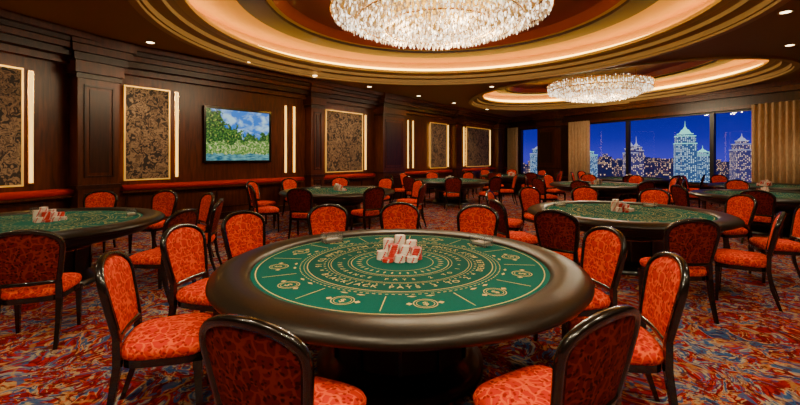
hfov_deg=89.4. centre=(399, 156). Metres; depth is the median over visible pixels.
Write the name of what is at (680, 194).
chair
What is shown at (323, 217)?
chair
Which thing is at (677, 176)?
chair
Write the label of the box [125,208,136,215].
tray
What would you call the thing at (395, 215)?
chair
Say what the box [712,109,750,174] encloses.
window
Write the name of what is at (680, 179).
chair
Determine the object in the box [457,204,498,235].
chair
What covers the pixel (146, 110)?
panel
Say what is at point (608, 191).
table
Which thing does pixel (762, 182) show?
stacks
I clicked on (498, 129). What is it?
wood column
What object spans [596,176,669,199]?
table
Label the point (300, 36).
ceiling tray
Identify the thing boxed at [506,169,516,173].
chair
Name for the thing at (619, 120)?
window
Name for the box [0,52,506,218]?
wall
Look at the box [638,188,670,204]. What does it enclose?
chair
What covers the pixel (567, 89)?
crystal chandelier
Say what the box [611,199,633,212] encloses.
stacks
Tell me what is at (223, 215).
baseboard
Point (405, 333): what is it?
table
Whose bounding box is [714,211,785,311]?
chair
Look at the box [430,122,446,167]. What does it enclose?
panel
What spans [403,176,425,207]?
chair
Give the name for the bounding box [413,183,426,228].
chair
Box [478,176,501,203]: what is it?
chair
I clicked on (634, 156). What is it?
skyscraper
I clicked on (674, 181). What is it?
chair
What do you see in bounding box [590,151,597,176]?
skyscraper
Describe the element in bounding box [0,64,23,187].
panel
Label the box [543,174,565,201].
chair
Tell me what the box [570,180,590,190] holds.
chair
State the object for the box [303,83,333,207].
wood column
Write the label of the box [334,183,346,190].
stacks
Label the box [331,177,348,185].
chair
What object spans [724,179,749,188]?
chair
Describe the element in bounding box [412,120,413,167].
light strip
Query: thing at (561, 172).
chair
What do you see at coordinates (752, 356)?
floor
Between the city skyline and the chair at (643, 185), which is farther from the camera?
the city skyline
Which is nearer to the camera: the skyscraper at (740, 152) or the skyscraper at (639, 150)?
the skyscraper at (740, 152)
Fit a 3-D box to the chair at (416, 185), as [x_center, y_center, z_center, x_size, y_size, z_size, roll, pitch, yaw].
[0.261,1.093,10.386,0.608,1.013,0.524,0,0,-28]
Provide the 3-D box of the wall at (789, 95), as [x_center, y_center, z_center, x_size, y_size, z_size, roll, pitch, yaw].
[10.771,-0.350,15.462,0.300,3.900,20.016,0,0,-25]
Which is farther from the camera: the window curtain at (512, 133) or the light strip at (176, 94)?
the window curtain at (512, 133)
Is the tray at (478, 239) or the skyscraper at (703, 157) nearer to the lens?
the tray at (478, 239)
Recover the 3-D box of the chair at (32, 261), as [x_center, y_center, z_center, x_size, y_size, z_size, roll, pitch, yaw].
[-3.159,1.093,3.522,0.524,1.013,0.608,0,0,-24]
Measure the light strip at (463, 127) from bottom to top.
2.000 m
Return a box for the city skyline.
[523,154,728,179]
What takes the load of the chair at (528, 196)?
on the floor
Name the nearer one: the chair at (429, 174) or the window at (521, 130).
the chair at (429, 174)
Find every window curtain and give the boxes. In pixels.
[507,128,517,173]
[568,121,589,180]
[751,100,799,183]
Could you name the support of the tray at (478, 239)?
on the table at (405, 333)
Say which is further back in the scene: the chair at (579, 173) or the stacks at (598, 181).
the chair at (579, 173)
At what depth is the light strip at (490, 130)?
22.60 m
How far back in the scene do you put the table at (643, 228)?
5.53 m
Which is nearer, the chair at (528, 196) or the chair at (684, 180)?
the chair at (528, 196)
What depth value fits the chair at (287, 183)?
11.10 m
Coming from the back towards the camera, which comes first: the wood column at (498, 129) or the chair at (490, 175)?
the wood column at (498, 129)
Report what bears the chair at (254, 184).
on the floor
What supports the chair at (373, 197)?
on the floor
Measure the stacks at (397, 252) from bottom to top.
0.172 m
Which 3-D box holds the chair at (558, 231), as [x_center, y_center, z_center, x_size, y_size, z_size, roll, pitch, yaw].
[1.913,1.093,4.713,0.524,1.013,0.608,0,0,45]
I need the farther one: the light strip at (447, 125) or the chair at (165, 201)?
the light strip at (447, 125)
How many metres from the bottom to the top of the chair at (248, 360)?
1.013 m
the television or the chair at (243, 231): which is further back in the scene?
the television
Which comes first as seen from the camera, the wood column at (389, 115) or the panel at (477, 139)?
the wood column at (389, 115)
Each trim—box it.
[0,8,511,127]
[128,0,789,85]
[469,56,799,109]
[510,79,799,186]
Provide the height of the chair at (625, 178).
1.013 m
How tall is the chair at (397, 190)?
1.013 m
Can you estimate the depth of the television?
10.60 m
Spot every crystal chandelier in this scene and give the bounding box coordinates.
[329,0,554,50]
[547,69,654,103]
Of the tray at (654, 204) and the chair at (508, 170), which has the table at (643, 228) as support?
the tray at (654, 204)
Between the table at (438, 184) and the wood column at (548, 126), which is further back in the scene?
the wood column at (548, 126)
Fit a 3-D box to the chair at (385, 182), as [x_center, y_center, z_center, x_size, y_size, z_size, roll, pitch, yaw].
[-0.528,1.093,11.364,0.524,1.013,0.608,0,0,32]
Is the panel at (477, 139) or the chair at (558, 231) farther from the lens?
the panel at (477, 139)
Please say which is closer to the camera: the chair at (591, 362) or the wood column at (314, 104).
the chair at (591, 362)
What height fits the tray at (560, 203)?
0.090 m
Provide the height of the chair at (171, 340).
1.013 m
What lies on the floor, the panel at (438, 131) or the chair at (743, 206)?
the chair at (743, 206)
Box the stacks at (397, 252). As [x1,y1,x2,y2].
[377,234,421,262]
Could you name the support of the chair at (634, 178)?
on the floor
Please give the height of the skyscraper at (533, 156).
72.000 m
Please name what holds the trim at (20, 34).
attached to the wall at (51, 80)
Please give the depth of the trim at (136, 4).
8.72 m
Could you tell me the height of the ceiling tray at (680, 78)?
0.720 m
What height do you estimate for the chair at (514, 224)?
1.013 m
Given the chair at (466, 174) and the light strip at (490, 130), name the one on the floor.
the chair at (466, 174)
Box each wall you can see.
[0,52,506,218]
[509,90,799,188]
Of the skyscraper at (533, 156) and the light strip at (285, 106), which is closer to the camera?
the light strip at (285, 106)
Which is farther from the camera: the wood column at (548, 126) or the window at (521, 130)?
the window at (521, 130)
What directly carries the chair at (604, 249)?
on the floor
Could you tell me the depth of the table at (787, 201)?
8.37 m
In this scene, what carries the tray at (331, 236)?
on the table at (405, 333)
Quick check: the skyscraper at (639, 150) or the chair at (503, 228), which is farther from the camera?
the skyscraper at (639, 150)
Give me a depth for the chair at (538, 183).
11.37 m
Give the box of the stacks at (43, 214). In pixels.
[32,207,66,222]
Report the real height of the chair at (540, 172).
1.013 m
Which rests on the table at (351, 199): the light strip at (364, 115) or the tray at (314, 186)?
the tray at (314, 186)
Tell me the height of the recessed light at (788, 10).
0.012 m
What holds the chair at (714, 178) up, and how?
on the floor
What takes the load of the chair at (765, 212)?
on the floor
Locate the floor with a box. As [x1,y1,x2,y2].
[0,186,799,404]
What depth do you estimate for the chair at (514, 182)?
13.28 m
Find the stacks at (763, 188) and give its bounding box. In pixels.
[757,187,768,191]
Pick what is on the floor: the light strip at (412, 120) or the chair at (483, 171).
the chair at (483, 171)
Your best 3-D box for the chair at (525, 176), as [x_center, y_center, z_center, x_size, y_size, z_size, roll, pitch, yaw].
[4.257,1.093,12.804,0.608,1.013,0.524,0,0,18]
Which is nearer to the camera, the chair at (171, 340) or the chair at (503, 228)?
the chair at (171, 340)
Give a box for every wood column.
[66,36,136,207]
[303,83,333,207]
[373,92,412,199]
[450,110,468,177]
[493,118,508,173]
[531,111,562,181]
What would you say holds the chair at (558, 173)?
on the floor
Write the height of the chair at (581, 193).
1.013 m
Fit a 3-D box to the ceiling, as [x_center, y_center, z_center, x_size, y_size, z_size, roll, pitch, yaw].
[2.100,-2.300,10.350,26.000,0.001,29.300,0,0,0]
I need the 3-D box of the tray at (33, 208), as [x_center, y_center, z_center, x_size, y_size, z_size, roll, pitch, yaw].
[-5.210,0.776,5.840,0.180,0.090,0.120,0,0,-34]
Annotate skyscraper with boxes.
[530,147,536,173]
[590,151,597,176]
[623,143,637,175]
[633,141,643,176]
[673,126,697,181]
[697,145,709,182]
[729,134,750,181]
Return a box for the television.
[203,105,270,162]
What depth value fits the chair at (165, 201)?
7.06 m
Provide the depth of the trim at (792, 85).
15.04 m
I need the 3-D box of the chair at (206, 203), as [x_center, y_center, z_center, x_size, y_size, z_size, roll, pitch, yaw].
[-3.313,1.093,6.437,0.524,1.013,0.608,0,0,45]
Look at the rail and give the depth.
9.52 m
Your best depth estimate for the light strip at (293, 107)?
12.08 m
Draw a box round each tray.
[30,207,38,214]
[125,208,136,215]
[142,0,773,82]
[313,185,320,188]
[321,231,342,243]
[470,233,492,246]
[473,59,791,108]
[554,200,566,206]
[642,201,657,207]
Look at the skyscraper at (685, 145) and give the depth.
216.17 m
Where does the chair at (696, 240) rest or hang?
on the floor
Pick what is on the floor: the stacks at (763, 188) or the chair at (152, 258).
the chair at (152, 258)
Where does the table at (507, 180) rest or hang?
on the floor
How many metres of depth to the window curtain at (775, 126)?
12.58 m
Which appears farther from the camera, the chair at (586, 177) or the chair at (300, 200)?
the chair at (586, 177)
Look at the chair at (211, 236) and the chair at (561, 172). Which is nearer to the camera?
the chair at (211, 236)
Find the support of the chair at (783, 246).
on the floor
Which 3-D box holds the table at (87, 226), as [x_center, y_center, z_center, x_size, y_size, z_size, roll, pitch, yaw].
[-4.550,1.194,5.100,2.758,0.812,2.758,0,0,-22]
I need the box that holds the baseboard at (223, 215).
[164,184,488,219]
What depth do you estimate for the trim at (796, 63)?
10.66 m
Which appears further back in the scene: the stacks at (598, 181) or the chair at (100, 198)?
the stacks at (598, 181)
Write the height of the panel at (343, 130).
2.036 m
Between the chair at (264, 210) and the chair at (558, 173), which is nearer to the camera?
the chair at (264, 210)
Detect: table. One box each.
[0,207,165,285]
[205,229,594,404]
[279,186,394,226]
[415,178,488,204]
[480,174,543,194]
[527,201,744,275]
[549,181,638,200]
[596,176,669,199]
[689,189,799,236]
[708,182,799,191]
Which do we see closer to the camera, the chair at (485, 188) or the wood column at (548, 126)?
the chair at (485, 188)
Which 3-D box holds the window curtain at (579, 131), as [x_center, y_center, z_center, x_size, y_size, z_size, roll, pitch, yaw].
[8.562,-0.065,19.436,0.148,3.270,1.250,0,0,-25]
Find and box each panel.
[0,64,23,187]
[124,85,169,180]
[325,109,362,172]
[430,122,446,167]
[466,127,489,166]
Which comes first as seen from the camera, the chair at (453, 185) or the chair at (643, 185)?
the chair at (643, 185)
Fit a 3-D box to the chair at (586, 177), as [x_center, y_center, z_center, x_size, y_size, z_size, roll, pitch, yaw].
[6.410,1.093,13.727,0.524,1.013,0.608,0,0,21]
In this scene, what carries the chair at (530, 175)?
on the floor
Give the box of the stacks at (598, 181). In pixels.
[590,179,601,184]
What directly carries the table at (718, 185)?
on the floor
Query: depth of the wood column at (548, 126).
20.78 m
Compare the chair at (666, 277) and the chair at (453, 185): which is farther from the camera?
the chair at (453, 185)
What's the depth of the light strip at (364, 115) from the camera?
14.54 m
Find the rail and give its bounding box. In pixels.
[0,167,506,211]
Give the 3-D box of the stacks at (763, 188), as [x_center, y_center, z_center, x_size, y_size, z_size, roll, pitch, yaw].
[7.871,0.736,8.841,0.276,0.172,0.367,0,0,32]
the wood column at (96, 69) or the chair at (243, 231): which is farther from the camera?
the wood column at (96, 69)
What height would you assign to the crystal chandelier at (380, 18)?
1.210 m
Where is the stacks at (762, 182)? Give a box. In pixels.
[756,180,771,185]
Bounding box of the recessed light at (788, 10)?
[777,9,793,14]
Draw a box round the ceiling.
[0,0,799,116]
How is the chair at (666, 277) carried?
on the floor
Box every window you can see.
[520,128,536,173]
[590,120,626,174]
[627,112,711,184]
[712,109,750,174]
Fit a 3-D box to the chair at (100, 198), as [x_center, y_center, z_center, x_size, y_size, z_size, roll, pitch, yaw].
[-5.165,1.093,6.850,0.524,1.013,0.608,0,0,-17]
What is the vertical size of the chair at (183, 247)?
1.013 m
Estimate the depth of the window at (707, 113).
16.22 m
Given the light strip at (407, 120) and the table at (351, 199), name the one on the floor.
the table at (351, 199)
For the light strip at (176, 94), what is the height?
2.000 m
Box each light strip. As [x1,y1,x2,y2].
[27,70,33,183]
[174,92,178,176]
[284,105,286,172]
[292,106,294,172]
[364,115,365,169]
[407,120,408,168]
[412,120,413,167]
[447,125,448,166]
[463,127,463,165]
[490,130,490,164]
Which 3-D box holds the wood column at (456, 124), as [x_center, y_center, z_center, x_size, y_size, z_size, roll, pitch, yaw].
[2.802,-0.350,19.338,0.570,3.900,1.000,0,0,38]
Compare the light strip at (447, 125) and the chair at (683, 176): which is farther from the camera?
the light strip at (447, 125)
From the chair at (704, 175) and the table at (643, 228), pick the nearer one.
the table at (643, 228)
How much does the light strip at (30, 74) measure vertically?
2.000 m
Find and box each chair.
[0,229,82,349]
[82,190,117,252]
[95,251,211,404]
[128,190,177,253]
[130,208,198,303]
[160,224,219,316]
[197,193,214,256]
[199,314,366,404]
[205,199,223,270]
[221,210,265,260]
[246,181,276,223]
[248,185,279,231]
[281,178,297,215]
[286,188,312,238]
[307,204,348,234]
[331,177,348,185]
[350,186,384,230]
[378,177,393,207]
[380,202,419,228]
[389,174,406,202]
[397,179,423,219]
[399,173,410,198]
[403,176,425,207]
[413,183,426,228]
[426,172,438,198]
[443,177,461,210]
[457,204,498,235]
[462,172,474,198]
[473,304,640,404]
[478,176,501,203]
[480,169,489,189]
[483,173,501,199]
[485,190,522,231]
[487,172,503,196]
[488,199,537,245]
[500,175,517,205]
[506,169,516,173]
[518,186,540,236]
[521,172,537,187]
[524,175,543,202]
[531,178,557,202]
[533,226,627,340]
[534,209,594,287]
[538,170,546,174]
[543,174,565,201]
[547,171,562,193]
[555,172,559,195]
[568,252,689,404]
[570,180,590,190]
[571,186,598,241]
[577,171,585,179]
[580,174,596,180]
[619,175,643,200]
[622,175,631,199]
[623,181,654,201]
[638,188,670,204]
[638,218,720,323]
[663,175,681,204]
[668,177,677,204]
[670,179,685,203]
[670,185,707,209]
[678,177,705,208]
[682,175,703,208]
[689,174,705,200]
[710,174,727,206]
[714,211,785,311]
[721,194,757,251]
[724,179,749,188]
[740,189,782,243]
[748,206,799,282]
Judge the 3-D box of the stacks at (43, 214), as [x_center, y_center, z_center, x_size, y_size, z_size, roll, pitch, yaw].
[-4.515,0.736,5.210,0.276,0.172,0.367,0,0,13]
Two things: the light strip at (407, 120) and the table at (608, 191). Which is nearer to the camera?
the table at (608, 191)

